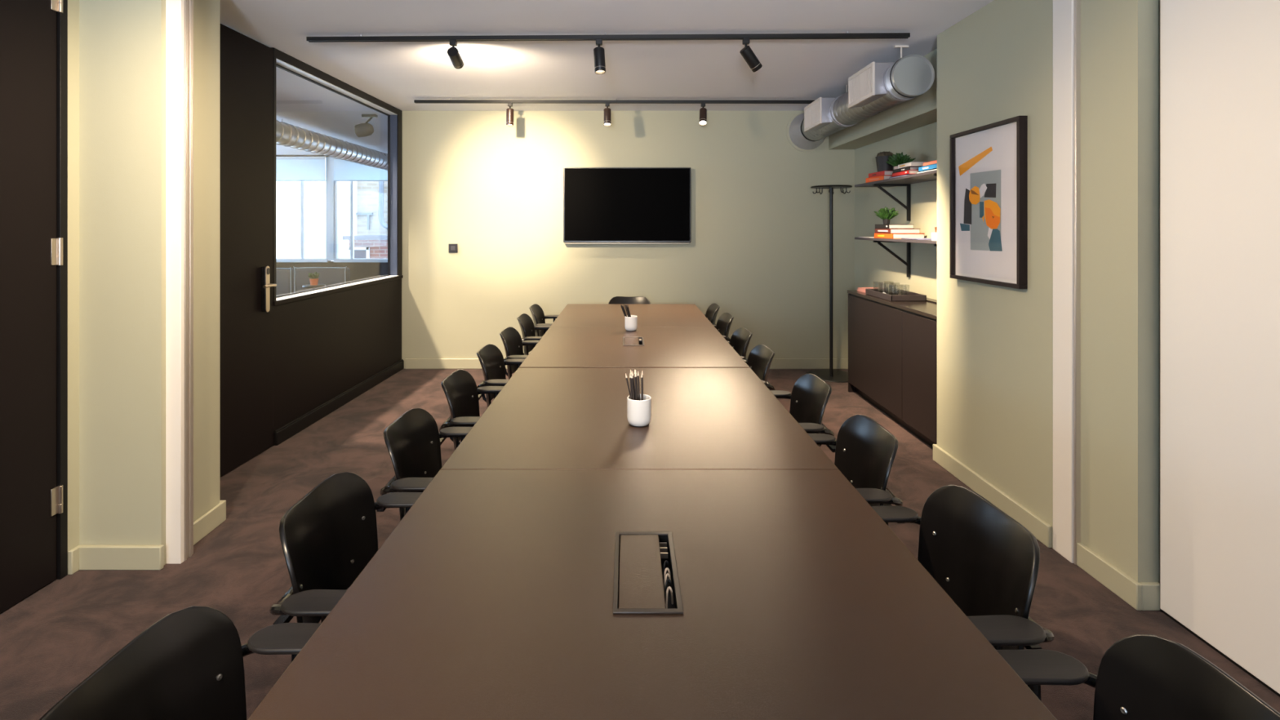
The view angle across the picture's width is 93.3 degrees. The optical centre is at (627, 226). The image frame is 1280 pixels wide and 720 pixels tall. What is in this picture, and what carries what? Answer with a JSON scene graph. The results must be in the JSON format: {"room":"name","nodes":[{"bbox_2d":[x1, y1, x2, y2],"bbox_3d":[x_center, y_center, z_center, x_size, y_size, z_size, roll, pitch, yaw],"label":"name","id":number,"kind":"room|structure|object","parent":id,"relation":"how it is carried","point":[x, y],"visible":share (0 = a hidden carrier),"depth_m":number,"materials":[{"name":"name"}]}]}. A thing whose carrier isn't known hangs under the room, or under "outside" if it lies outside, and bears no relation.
{"room":"conference room","nodes":[
{"label":"conference room","id":0,"kind":"room"},
{"bbox_2d":[67,0,79,551],"bbox_3d":[-2.429,0.136,2.583,0.142,2.665,0.075,0,0,0],"label":"wall","id":1,"kind":"structure","parent":0,"point":[73,5],"depth_m":2.57,"materials":[{"name":"beige paint"}]},
{"bbox_2d":[67,500,226,574],"bbox_3d":[-2.174,1.418,2.784,0.368,0.100,0.479,0,0,0],"label":"baseboard","id":2,"kind":"structure","parent":1,"relation":"attached to","point":[82,557],"depth_m":2.58,"materials":[{"name":"beige paint"}]},
{"bbox_2d":[79,0,220,564],"bbox_3d":[-2.252,0.136,2.803,0.495,2.665,0.406,0,0,0],"label":"wall pier","id":3,"kind":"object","parent":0,"point":[122,42],"visible":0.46,"depth_m":2.60,"materials":[{"name":"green paint"}]},
{"bbox_2d":[165,0,193,564],"bbox_3d":[-1.980,0.136,2.671,0.080,2.665,0.087,0,0,0],"label":"trim","id":4,"kind":"structure","parent":3,"relation":"attached to","point":[179,13],"depth_m":2.63,"materials":[{"name":"white paint"}]},
{"bbox_2d":[220,23,276,476],"bbox_3d":[-2.368,0.136,3.404,0.194,2.665,1.275,0,0,0],"label":"door","id":5,"kind":"structure","parent":3,"relation":"attached to","point":[246,64],"depth_m":3.75,"materials":[{"name":"black paint"}]},
{"bbox_2d":[309,278,318,284],"bbox_3d":[-3.420,0.603,6.600,0.090,0.070,0.090,0,0,0],"label":"pot","id":6,"kind":"object","parent":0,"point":[313,281],"depth_m":6.57,"materials":[{"name":"orange ceramic"}]},
{"bbox_2d":[275,155,387,281],"bbox_3d":[-4.730,0.136,10.200,4.540,2.665,0.200,0,0,0],"label":"wall","id":7,"kind":"structure","parent":0,"point":[358,270],"depth_m":10.10,"materials":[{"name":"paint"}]},
{"bbox_2d":[275,156,330,262],"bbox_3d":[-5.700,-0.282,10.140,1.480,1.760,0.120,0,0,0],"label":"window","id":8,"kind":"structure","parent":7,"relation":"in","point":[302,259],"depth_m":10.10,"materials":[{"name":"white"}]},
{"bbox_2d":[275,156,325,181],"bbox_3d":[-5.700,-0.959,10.040,1.360,0.410,0.044,0,0,0],"label":"roller blind","id":9,"kind":"object","parent":8,"relation":"attached to","point":[287,168],"visible":0.65,"depth_m":10.05,"materials":[{"name":"white fabric"}]},
{"bbox_2d":[328,156,333,260],"bbox_3d":[-4.950,-0.297,10.155,0.100,1.730,0.130,0,0,0],"label":"trim","id":10,"kind":"structure","parent":7,"relation":"attached to","point":[331,161],"depth_m":10.09,"materials":[{"name":"white"}]},
{"bbox_2d":[333,157,387,181],"bbox_3d":[-3.750,-0.959,10.040,2.260,0.410,0.044,0,0,0],"label":"roller blind","id":11,"kind":"object","parent":7,"relation":"attached to","point":[344,171],"visible":0.27,"depth_m":10.05,"materials":[{"name":"white fabric"}]},
{"bbox_2d":[271,278,404,446],"bbox_3d":[-2.386,1.000,5.140,0.122,0.937,2.206,0,0,1],"label":"wall","id":12,"kind":"structure","parent":0,"point":[325,346],"depth_m":4.79,"materials":[{"name":"black paint"}]},
{"bbox_2d":[270,47,402,301],"bbox_3d":[-2.392,-0.348,5.141,0.110,1.698,2.204,0,0,1],"label":"window","id":13,"kind":"structure","parent":12,"relation":"in","point":[282,60],"depth_m":5.63,"materials":[{"name":"black paint"}]},
{"bbox_2d":[273,275,403,306],"bbox_3d":[-2.393,0.516,5.140,0.116,0.030,2.206,0,0,1],"label":"trim","id":14,"kind":"structure","parent":12,"relation":"on","point":[338,290],"depth_m":4.78,"materials":[{"name":"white paint"}]},
{"bbox_2d":[220,0,993,155],"bbox_3d":[-2.300,-1.257,3.800,9.800,0.120,13.000,0,0,0],"label":"ceiling","id":15,"kind":"structure","parent":0,"point":[396,73],"depth_m":4.08,"materials":[{"name":"white paint"}]},
{"bbox_2d":[275,119,387,170],"bbox_3d":[-3.840,-1.049,6.950,0.262,0.296,5.900,0,0,0],"label":"spiral duct","id":16,"kind":"object","parent":15,"relation":"hanging from","point":[287,135],"visible":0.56,"depth_m":7.54,"materials":[{"name":"grey metal"}]},
{"bbox_2d":[354,114,377,137],"bbox_3d":[-2.790,-1.076,6.460,0.219,0.242,0.144,0,0,0],"label":"spotlight","id":17,"kind":"object","parent":15,"relation":"hanging from","point":[362,130],"visible":1,"depth_m":6.42,"materials":[{"name":"black"}]},
{"bbox_2d":[306,31,910,42],"bbox_3d":[-0.135,-1.177,3.737,3.721,0.041,0.034,0,0,1],"label":"track rail","id":18,"kind":"object","parent":15,"relation":"attached to","point":[876,35],"visible":1,"depth_m":3.73,"materials":[{"name":"black metal"}]},
{"bbox_2d":[447,39,463,69],"bbox_3d":[-1.081,-1.084,3.808,0.071,0.150,0.165,0,0,0],"label":"track spotlight","id":19,"kind":"object","parent":18,"relation":"hanging from","point":[454,55],"visible":1,"depth_m":3.75,"materials":[{"name":"black metal"}]},
{"bbox_2d":[593,38,605,74],"bbox_3d":[-0.171,-1.050,3.728,0.069,0.218,0.093,0,0,-23],"label":"track spotlight","id":20,"kind":"object","parent":18,"relation":"hanging from","point":[598,52],"visible":1,"depth_m":3.71,"materials":[{"name":"black metal"}]},
{"bbox_2d":[739,37,762,72],"bbox_3d":[0.766,-1.059,3.737,0.150,0.200,0.069,0,0,-26],"label":"track spotlight","id":21,"kind":"object","parent":18,"relation":"hanging from","point":[746,52],"visible":1,"depth_m":3.71,"materials":[{"name":"black metal"}]},
{"bbox_2d":[413,98,814,103],"bbox_3d":[-0.103,-1.177,5.657,3.767,0.041,0.034,0,0,0],"label":"track rail","id":22,"kind":"object","parent":15,"relation":"attached to","point":[416,101],"visible":0.88,"depth_m":5.64,"materials":[{"name":"black metal"}]},
{"bbox_2d":[506,102,513,125],"bbox_3d":[-1.095,-1.051,5.648,0.069,0.215,0.074,0,0,0],"label":"track spotlight","id":23,"kind":"object","parent":22,"relation":"hanging from","point":[509,112],"visible":1,"depth_m":5.62,"materials":[{"name":"black metal"}]},
{"bbox_2d":[604,102,611,125],"bbox_3d":[-0.185,-1.050,5.640,0.070,0.218,0.099,0,0,0],"label":"track spotlight","id":24,"kind":"object","parent":22,"relation":"hanging from","point":[607,117],"visible":1,"depth_m":5.62,"materials":[{"name":"black metal"}]},
{"bbox_2d":[699,102,706,124],"bbox_3d":[0.708,-1.052,5.635,0.069,0.214,0.127,0,0,10],"label":"track spotlight","id":25,"kind":"object","parent":22,"relation":"hanging from","point":[703,111],"visible":1,"depth_m":5.62,"materials":[{"name":"black metal"}]},
{"bbox_2d":[786,45,934,151],"bbox_3d":[1.855,-0.983,5.074,0.424,0.429,2.334,0,0,0],"label":"ventilation duct","id":26,"kind":"object","parent":15,"relation":"hanging from","point":[876,88],"visible":1,"depth_m":4.36,"materials":[{"name":"grey metal"}]},
{"bbox_2d":[804,97,822,132],"bbox_3d":[1.660,-0.997,5.410,0.016,0.226,0.464,0,0,0],"label":"grille","id":27,"kind":"object","parent":26,"relation":"attached to","point":[813,111],"depth_m":5.38,"materials":[{"name":"beige metal"}]},
{"bbox_2d":[848,62,875,108],"bbox_3d":[1.660,-0.997,4.292,0.016,0.226,0.450,0,0,0],"label":"grille","id":28,"kind":"object","parent":26,"relation":"attached to","point":[861,85],"depth_m":4.26,"materials":[{"name":"beige metal"}]},
{"bbox_2d":[401,111,854,368],"bbox_3d":[0.069,0.136,6.302,4.802,2.665,0.120,0,0,0],"label":"wall","id":29,"kind":"structure","parent":0,"point":[758,250],"depth_m":6.24,"materials":[{"name":"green paint"}]},
{"bbox_2d":[448,244,457,253],"bbox_3d":[-1.797,0.224,6.236,0.092,0.092,0.012,0,0,0],"label":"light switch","id":30,"kind":"object","parent":29,"relation":"attached to","point":[453,248],"visible":1,"depth_m":6.23,"materials":[{"name":"black plastic"}]},
{"bbox_2d":[404,358,848,368],"bbox_3d":[0.030,1.415,6.233,4.640,0.105,0.018,0,0,0],"label":"baseboard","id":31,"kind":"structure","parent":29,"relation":"attached to","point":[410,363],"depth_m":6.22,"materials":[{"name":"beige paint"}]},
{"bbox_2d":[563,167,691,244],"bbox_3d":[0.000,-0.213,6.203,1.304,0.782,0.078,0,0,0],"label":"television","id":32,"kind":"object","parent":29,"relation":"attached to","point":[602,205],"visible":1,"depth_m":6.16,"materials":[{"name":"black"}]},
{"bbox_2d":[0,368,1279,719],"bbox_3d":[-2.300,1.518,3.800,9.800,0.100,13.000,0,0,0],"label":"floor","id":33,"kind":"structure","parent":0,"point":[54,638],"depth_m":2.50,"materials":[{"name":"carpet"}]},
{"bbox_2d":[39,605,321,719],"bbox_3d":[-0.591,1.077,0.945,0.518,0.782,0.574,0,0,0],"label":"armchair","id":34,"kind":"object","parent":33,"relation":"on","point":[188,664],"visible":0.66,"depth_m":1.06,"materials":[{"name":"black plastic"}]},
{"bbox_2d":[275,267,294,296],"bbox_3d":[-4.125,0.973,7.447,0.357,0.991,0.706,0,0,0],"label":"sofa","id":35,"kind":"object","parent":33,"relation":"on","point":[284,276],"visible":0.19,"depth_m":7.10,"materials":[{"name":"grey fabric"}]},
{"bbox_2d":[302,284,325,288],"bbox_3d":[-3.420,1.053,6.600,0.320,0.830,0.320,0,0,0],"label":"side table","id":36,"kind":"object","parent":33,"relation":"on","point":[308,286],"visible":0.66,"depth_m":6.52,"materials":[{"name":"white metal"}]},
{"bbox_2d":[307,271,319,284],"bbox_3d":[-3.416,0.565,6.603,0.125,0.146,0.144,0,0,0],"label":"potted succulent","id":37,"kind":"object","parent":36,"relation":"on","point":[313,279],"visible":1,"depth_m":6.57,"materials":[{"name":"green plant"}]},
{"bbox_2d":[293,266,350,293],"bbox_3d":[-3.610,0.967,7.447,0.620,1.001,0.706,0,0,0],"label":"sofa","id":38,"kind":"object","parent":33,"relation":"on","point":[329,276],"visible":0.3,"depth_m":7.10,"materials":[{"name":"grey fabric"}]},
{"bbox_2d":[269,471,422,624],"bbox_3d":[-0.591,1.077,1.550,0.518,0.782,0.574,0,0,0],"label":"armchair","id":39,"kind":"object","parent":33,"relation":"on","point":[329,536],"visible":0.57,"depth_m":1.58,"materials":[{"name":"black plastic"}]},
{"bbox_2d":[376,408,472,520],"bbox_3d":[-0.591,1.077,2.150,0.518,0.782,0.574,0,0,0],"label":"armchair","id":40,"kind":"object","parent":33,"relation":"on","point":[412,441],"visible":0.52,"depth_m":2.21,"materials":[{"name":"black"}]},
{"bbox_2d":[439,369,503,449],"bbox_3d":[-0.591,1.077,2.773,0.518,0.782,0.574,0,0,-1],"label":"armchair","id":41,"kind":"object","parent":33,"relation":"on","point":[461,392],"visible":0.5,"depth_m":2.84,"materials":[{"name":"black"}]},
{"bbox_2d":[476,343,524,407],"bbox_3d":[-0.591,1.077,3.400,0.518,0.782,0.574,0,0,0],"label":"armchair","id":42,"kind":"object","parent":33,"relation":"on","point":[491,358],"visible":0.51,"depth_m":3.47,"materials":[{"name":"black plastic"}]},
{"bbox_2d":[499,327,539,379],"bbox_3d":[-0.591,1.077,3.997,0.518,0.782,0.574,0,0,1],"label":"armchair","id":43,"kind":"object","parent":33,"relation":"on","point":[511,338],"visible":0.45,"depth_m":4.08,"materials":[{"name":"black"}]},
{"bbox_2d":[516,313,550,355],"bbox_3d":[-0.598,1.077,4.643,0.518,0.782,0.574,0,0,-1],"label":"armchair","id":44,"kind":"object","parent":33,"relation":"on","point":[527,327],"visible":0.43,"depth_m":4.73,"materials":[{"name":"black plastic"}]},
{"bbox_2d":[528,303,558,336],"bbox_3d":[-0.601,1.077,5.230,0.518,0.782,0.574,0,0,0],"label":"armchair","id":45,"kind":"object","parent":33,"relation":"on","point":[539,317],"visible":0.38,"depth_m":5.34,"materials":[{"name":"black plastic"}]},
{"bbox_2d":[608,296,650,303],"bbox_3d":[0.022,1.077,5.716,0.574,0.782,0.518,0,0,0],"label":"armchair","id":46,"kind":"object","parent":33,"relation":"on","point":[617,300],"visible":0.09,"depth_m":5.92,"materials":[{"name":"black"}]},
{"bbox_2d":[550,303,714,327],"bbox_3d":[0.037,1.098,5.029,1.197,0.740,1.301,0,0,0],"label":"meeting table","id":47,"kind":"object","parent":33,"relation":"on","point":[573,315],"visible":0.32,"depth_m":4.95,"materials":[{"name":"brown laminate"}]},
{"bbox_2d":[519,327,749,368],"bbox_3d":[0.037,1.098,3.753,1.197,0.740,1.246,0,0,0],"label":"meeting table","id":48,"kind":"object","parent":33,"relation":"on","point":[559,347],"visible":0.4,"depth_m":3.59,"materials":[{"name":"brown laminate"}]},
{"bbox_2d":[624,315,637,331],"bbox_3d":[0.027,0.678,4.235,0.089,0.100,0.089,0,0,0],"label":"pot","id":49,"kind":"object","parent":48,"relation":"on","point":[630,322],"visible":0.99,"depth_m":4.20,"materials":[{"name":"white ceramic"}]},
{"bbox_2d":[622,337,644,346],"bbox_3d":[0.040,0.763,3.830,0.133,0.079,0.280,0,0,0],"label":"cable box","id":50,"kind":"object","parent":48,"relation":"in","point":[627,341],"visible":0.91,"depth_m":3.83,"materials":[{"name":"brown"}]},
{"bbox_2d":[440,368,838,469],"bbox_3d":[0.037,1.098,2.465,1.197,0.740,1.303,0,0,0],"label":"meeting table","id":51,"kind":"object","parent":33,"relation":"on","point":[541,418],"visible":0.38,"depth_m":2.23,"materials":[{"name":"brown laminate"}]},
{"bbox_2d":[626,394,651,427],"bbox_3d":[0.044,0.678,2.225,0.089,0.100,0.089,0,0,0],"label":"pot","id":52,"kind":"object","parent":51,"relation":"on","point":[638,411],"visible":0.98,"depth_m":2.19,"materials":[{"name":"white ceramic"}]},
{"bbox_2d":[625,373,631,399],"bbox_3d":[0.013,0.628,2.228,0.040,0.174,0.007,0,0,-5],"label":"pencil","id":53,"kind":"object","parent":52,"relation":"in","point":[626,377],"visible":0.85,"depth_m":2.23,"materials":[{"name":"grey paint"}]},
{"bbox_2d":[629,374,632,399],"bbox_3d":[0.017,0.627,2.225,0.017,0.174,0.007,0,0,9],"label":"pencil","id":54,"kind":"object","parent":52,"relation":"in","point":[629,375],"visible":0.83,"depth_m":2.22,"materials":[{"name":"grey paint"}]},
{"bbox_2d":[631,373,634,399],"bbox_3d":[0.024,0.627,2.221,0.019,0.174,0.006,0,0,-17],"label":"pencil","id":55,"kind":"object","parent":52,"relation":"in","point":[631,374],"visible":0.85,"depth_m":2.22,"materials":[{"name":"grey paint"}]},
{"bbox_2d":[635,372,637,399],"bbox_3d":[0.035,0.627,2.233,0.017,0.174,0.007,0,0,44],"label":"pencil","id":56,"kind":"object","parent":52,"relation":"in","point":[635,372],"visible":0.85,"depth_m":2.23,"materials":[{"name":"grey paint"}]},
{"bbox_2d":[637,371,639,399],"bbox_3d":[0.044,0.627,2.250,0.015,0.175,0.007,0,0,35],"label":"pencil","id":57,"kind":"object","parent":52,"relation":"in","point":[637,371],"visible":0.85,"depth_m":2.25,"materials":[{"name":"grey paint"}]},
{"bbox_2d":[640,373,642,399],"bbox_3d":[0.054,0.627,2.223,0.007,0.174,0.014,0,0,0],"label":"pencil","id":58,"kind":"object","parent":52,"relation":"in","point":[642,373],"visible":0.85,"depth_m":2.22,"materials":[{"name":"grey paint"}]},
{"bbox_2d":[247,469,1057,719],"bbox_3d":[0.037,1.098,1.166,1.197,0.740,1.291,0,0,0],"label":"meeting table","id":59,"kind":"object","parent":33,"relation":"on","point":[491,597],"visible":0.91,"depth_m":1.12,"materials":[{"name":"brown laminate"}]},
{"bbox_2d":[613,531,683,613],"bbox_3d":[0.040,0.763,1.284,0.133,0.079,0.301,0,0,0],"label":"cable box","id":60,"kind":"object","parent":59,"relation":"in","point":[646,581],"visible":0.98,"depth_m":1.27,"materials":[{"name":"brown metal"}]},
{"bbox_2d":[703,302,719,324],"bbox_3d":[0.564,1.077,5.283,0.518,0.782,0.574,0,0,1],"label":"armchair","id":61,"kind":"object","parent":33,"relation":"on","point":[712,311],"visible":0.2,"depth_m":5.38,"materials":[{"name":"black"}]},
{"bbox_2d":[713,312,733,342],"bbox_3d":[0.578,1.077,4.690,0.518,0.782,0.574,0,0,0],"label":"armchair","id":62,"kind":"object","parent":33,"relation":"on","point":[724,322],"visible":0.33,"depth_m":4.78,"materials":[{"name":"black plastic"}]},
{"bbox_2d":[727,327,752,360],"bbox_3d":[0.571,1.077,3.977,0.518,0.782,0.574,0,0,-1],"label":"armchair","id":63,"kind":"object","parent":33,"relation":"on","point":[740,340],"visible":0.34,"depth_m":4.06,"materials":[{"name":"black plastic"}]},
{"bbox_2d":[742,344,775,390],"bbox_3d":[0.571,1.077,3.390,0.518,0.782,0.574,0,0,0],"label":"armchair","id":64,"kind":"object","parent":33,"relation":"on","point":[760,357],"visible":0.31,"depth_m":3.46,"materials":[{"name":"black plastic"}]},
{"bbox_2d":[769,373,835,452],"bbox_3d":[0.644,1.077,2.690,0.518,0.782,0.574,0,0,0],"label":"armchair","id":65,"kind":"object","parent":33,"relation":"on","point":[810,396],"visible":0.38,"depth_m":2.76,"materials":[{"name":"black plastic"}]},
{"bbox_2d":[805,185,852,382],"bbox_3d":[2.015,0.537,5.930,0.500,1.862,0.500,0,0,0],"label":"coat stand","id":66,"kind":"object","parent":33,"relation":"on","point":[829,375],"visible":0.95,"depth_m":5.86,"materials":[{"name":"black metal"}]},
{"bbox_2d":[808,414,904,523],"bbox_3d":[0.646,1.077,2.070,0.518,0.782,0.574,0,0,0],"label":"armchair","id":67,"kind":"object","parent":33,"relation":"on","point":[865,451],"visible":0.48,"depth_m":2.12,"materials":[{"name":"black"}]},
{"bbox_2d":[847,289,937,447],"bbox_3d":[2.153,1.012,4.583,0.390,0.912,1.586,0,0,0],"label":"base cabinet","id":68,"kind":"object","parent":33,"relation":"on","point":[892,345],"visible":0.48,"depth_m":4.40,"materials":[{"name":"black laminate"}]},
{"bbox_2d":[847,289,937,319],"bbox_3d":[2.153,0.578,4.583,0.390,0.024,1.586,0,0,0],"label":"countertop","id":69,"kind":"structure","parent":68,"relation":"on","point":[926,308],"depth_m":4.36,"materials":[{"name":"black laminate"}]},
{"bbox_2d":[865,288,926,301],"bbox_3d":[2.130,0.542,4.815,0.270,0.045,0.490,0,0,0],"label":"tray","id":70,"kind":"object","parent":69,"relation":"on","point":[901,295],"visible":0.99,"depth_m":4.73,"materials":[{"name":"black wood"}]},
{"bbox_3d":[2.130,0.557,5.240,0.200,0.016,0.170,0,0,-3],"label":"book","id":71,"kind":"object","parent":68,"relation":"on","visible":0},
{"bbox_2d":[857,287,885,290],"bbox_3d":[2.130,0.542,5.240,0.190,0.014,0.165,0,0,-6],"label":"book","id":72,"kind":"object","parent":71,"relation":"on","point":[860,288],"visible":0.54,"depth_m":5.24,"materials":[{"name":"red paper"}]},
{"bbox_2d":[871,484,1053,649],"bbox_3d":[0.676,1.077,1.459,0.518,0.782,0.574,0,0,-2],"label":"armchair","id":73,"kind":"object","parent":33,"relation":"on","point":[987,562],"visible":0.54,"depth_m":1.48,"materials":[{"name":"black plastic"}]},
{"bbox_2d":[996,634,1279,719],"bbox_3d":[0.691,1.077,0.868,0.518,0.782,0.574,0,0,0],"label":"armchair","id":74,"kind":"object","parent":33,"relation":"on","point":[1140,677],"visible":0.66,"depth_m":1.01,"materials":[{"name":"black plastic"}]},
{"bbox_2d":[1160,0,1279,697],"bbox_3d":[2.059,0.141,1.804,0.062,2.653,1.008,0,0,0],"label":"panel","id":75,"kind":"object","parent":33,"relation":"on","point":[1220,60],"visible":1,"depth_m":2.07,"materials":[{"name":"white laminate"}]},
{"bbox_2d":[828,48,937,149],"bbox_3d":[2.216,-0.997,5.013,0.267,0.401,2.457,0,0,0],"label":"beam","id":76,"kind":"structure","parent":0,"point":[920,111],"depth_m":4.83,"materials":[{"name":"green paint"}]},
{"bbox_2d":[882,218,889,224],"bbox_3d":[2.115,-0.042,4.930,0.060,0.045,0.060,0,0,0],"label":"pot","id":77,"kind":"object","parent":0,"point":[886,221],"depth_m":4.91,"materials":[{"name":"black"}]},
{"bbox_2d":[854,121,937,299],"bbox_3d":[2.410,0.136,4.921,0.120,2.665,2.642,0,0,0],"label":"wall","id":78,"kind":"structure","parent":0,"point":[873,263],"depth_m":5.25,"materials":[{"name":"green paint"}]},
{"bbox_2d":[854,169,937,221],"bbox_3d":[2.189,-0.209,4.593,0.319,0.325,1.605,0,0,0],"label":"wall shelf","id":79,"kind":"object","parent":78,"relation":"attached to","point":[905,180],"visible":0.62,"depth_m":4.91,"materials":[{"name":"grey laminate"}]},
{"bbox_2d":[866,175,892,182],"bbox_3d":[2.150,-0.393,5.020,0.201,0.040,0.290,0,0,-6],"label":"book","id":80,"kind":"object","parent":79,"relation":"on","point":[881,177],"visible":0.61,"depth_m":4.96,"materials":[{"name":"orange paper"}]},
{"bbox_2d":[868,170,893,177],"bbox_3d":[2.150,-0.431,5.000,0.186,0.036,0.270,0,0,-4],"label":"book","id":81,"kind":"object","parent":80,"relation":"on","point":[883,172],"visible":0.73,"depth_m":4.91,"materials":[{"name":"red paper"}]},
{"bbox_2d":[875,151,893,172],"bbox_3d":[2.135,-0.537,5.000,0.152,0.173,0.152,0,0,0],"label":"potted cactus","id":82,"kind":"object","parent":81,"relation":"on","point":[882,157],"visible":0.79,"depth_m":4.95,"materials":[{"name":"black ceramic"}]},
{"bbox_2d":[885,151,915,169],"bbox_3d":[2.174,-0.484,4.817,0.221,0.221,0.198,0,0,0],"label":"potted succulent","id":83,"kind":"object","parent":79,"relation":"on","point":[895,160],"visible":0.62,"depth_m":4.77,"materials":[{"name":"green plant"}]},
{"bbox_2d":[917,168,937,173],"bbox_3d":[2.150,-0.379,4.130,0.200,0.012,0.280,0,0,0],"label":"book","id":84,"kind":"object","parent":79,"relation":"on","point":[936,168],"visible":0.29,"depth_m":4.12,"materials":[{"name":"white paper"}]},
{"bbox_2d":[918,163,937,171],"bbox_3d":[2.150,-0.402,4.110,0.201,0.034,0.280,0,0,0],"label":"book","id":85,"kind":"object","parent":84,"relation":"on","point":[931,166],"visible":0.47,"depth_m":4.12,"materials":[{"name":"blue paper"}]},
{"bbox_2d":[923,160,937,165],"bbox_3d":[2.160,-0.431,4.080,0.190,0.024,0.260,0,0,-2],"label":"book","id":86,"kind":"object","parent":85,"relation":"on","point":[935,161],"visible":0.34,"depth_m":4.11,"materials":[{"name":"orange paper"}]},
{"bbox_3d":[2.165,-0.379,4.600,0.210,0.012,0.300,0,0,0],"label":"book","id":87,"kind":"object","parent":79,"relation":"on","visible":0},
{"bbox_2d":[892,169,919,177],"bbox_3d":[2.160,-0.400,4.560,0.201,0.030,0.270,0,0,0],"label":"book","id":88,"kind":"object","parent":87,"relation":"on","point":[908,171],"visible":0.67,"depth_m":4.47,"materials":[{"name":"red paper"}]},
{"bbox_2d":[893,166,919,173],"bbox_3d":[2.165,-0.428,4.570,0.191,0.026,0.250,0,0,-3],"label":"book","id":89,"kind":"object","parent":88,"relation":"on","point":[908,167],"visible":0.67,"depth_m":4.50,"materials":[{"name":"black paper"}]},
{"bbox_2d":[897,161,927,168],"bbox_3d":[2.155,-0.456,4.500,0.181,0.028,0.230,0,0,2],"label":"book","id":90,"kind":"object","parent":89,"relation":"on","point":[911,163],"visible":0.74,"depth_m":4.41,"materials":[{"name":"white paper"}]},
{"bbox_2d":[854,237,937,277],"bbox_3d":[2.189,0.258,4.593,0.319,0.325,1.605,0,0,0],"label":"wall shelf","id":91,"kind":"object","parent":78,"relation":"attached to","point":[878,241],"visible":0.45,"depth_m":5.01,"materials":[{"name":"grey laminate"}]},
{"bbox_2d":[874,233,924,238],"bbox_3d":[2.185,0.074,4.860,0.261,0.040,0.300,0,0,-4],"label":"book","id":92,"kind":"object","parent":91,"relation":"on","point":[876,235],"visible":0.93,"depth_m":4.72,"materials":[{"name":"orange paper"}]},
{"bbox_2d":[875,228,919,233],"bbox_3d":[2.175,0.035,4.870,0.241,0.038,0.270,0,0,-2],"label":"book","id":93,"kind":"object","parent":92,"relation":"on","point":[877,230],"visible":0.97,"depth_m":4.74,"materials":[{"name":"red paper"}]},
{"bbox_2d":[875,224,914,228],"bbox_3d":[2.165,-0.002,4.900,0.211,0.034,0.220,0,0,-5],"label":"book","id":94,"kind":"object","parent":93,"relation":"on","point":[877,226],"visible":1,"depth_m":4.80,"materials":[{"name":"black paper"}]},
{"bbox_2d":[874,206,898,224],"bbox_3d":[2.121,-0.089,4.937,0.178,0.139,0.193,0,0,0],"label":"potted succulent","id":95,"kind":"object","parent":94,"relation":"on","point":[886,214],"visible":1,"depth_m":4.90,"materials":[{"name":"green plant"}]},
{"bbox_2d":[901,238,931,239],"bbox_3d":[2.155,0.090,4.400,0.200,0.008,0.260,0,0,0],"label":"book","id":96,"kind":"object","parent":91,"relation":"on","point":[901,238],"visible":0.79,"depth_m":4.28,"materials":[{"name":"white paper"}]},
{"bbox_2d":[931,232,937,240],"bbox_3d":[2.105,0.067,4.090,0.086,0.055,0.086,0,0,0],"label":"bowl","id":97,"kind":"object","parent":91,"relation":"on","point":[934,235],"visible":0.34,"depth_m":4.07,"materials":[{"name":"white ceramic"}]},
{"bbox_2d":[937,0,1053,548],"bbox_3d":[2.205,0.136,3.270,0.530,2.665,1.030,0,0,0],"label":"wall","id":98,"kind":"structure","parent":0,"point":[995,343],"depth_m":3.12,"materials":[{"name":"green paint"}]},
{"bbox_2d":[950,115,1027,288],"bbox_3d":[1.919,-0.117,3.242,0.041,0.841,0.630,0,0,0],"label":"framed print","id":99,"kind":"object","parent":98,"relation":"attached to","point":[988,163],"visible":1,"depth_m":3.19,"materials":[{"name":"white paper"}]},
{"bbox_2d":[933,444,1052,547],"bbox_3d":[1.946,1.418,3.280,0.048,0.100,1.046,0,0,0],"label":"baseboard","id":100,"kind":"structure","parent":98,"relation":"attached to","point":[1039,528],"depth_m":3.15,"materials":[{"name":"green paint"}]},
{"bbox_2d":[1053,0,1080,564],"bbox_3d":[1.958,0.136,2.685,0.043,2.665,0.134,0,0,0],"label":"trim","id":101,"kind":"structure","parent":98,"relation":"attached to","point":[1066,13],"depth_m":2.65,"materials":[{"name":"white paint"}]},
{"bbox_2d":[1080,0,1159,582],"bbox_3d":[2.217,0.136,2.522,0.505,2.665,0.395,0,0,0],"label":"wall","id":102,"kind":"structure","parent":0,"point":[1120,39],"depth_m":2.40,"materials":[{"name":"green paint"}]},
{"bbox_2d":[1076,542,1159,610],"bbox_3d":[1.996,1.418,2.463,0.098,0.100,0.313,0,0,0],"label":"baseboard","id":103,"kind":"structure","parent":102,"relation":"attached to","point":[1144,596],"depth_m":2.39,"materials":[{"name":"beige paint"}]},
{"bbox_3d":[-2.442,0.135,-0.510,0.115,2.665,4.180,0,0,0],"label":"wall","id":104,"kind":"structure","parent":0,"visible":0},
{"bbox_2d":[0,0,67,613],"bbox_3d":[-2.389,0.136,2.063,0.082,2.665,0.966,0,0,0],"label":"door","id":105,"kind":"structure","parent":104,"relation":"in","point":[33,33],"depth_m":2.41,"materials":[{"name":"black paint"}]},
{"label":"outside","id":106,"kind":"structure","parent":0,"visible":0},
{"bbox_3d":[-5.000,3.518,16.200,18.000,0.100,11.600,0,0,0],"label":"ground","id":107,"kind":"structure","parent":106,"visible":0},
{"bbox_2d":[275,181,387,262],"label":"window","id":108,"kind":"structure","parent":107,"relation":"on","point":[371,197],"depth_m":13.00,"materials":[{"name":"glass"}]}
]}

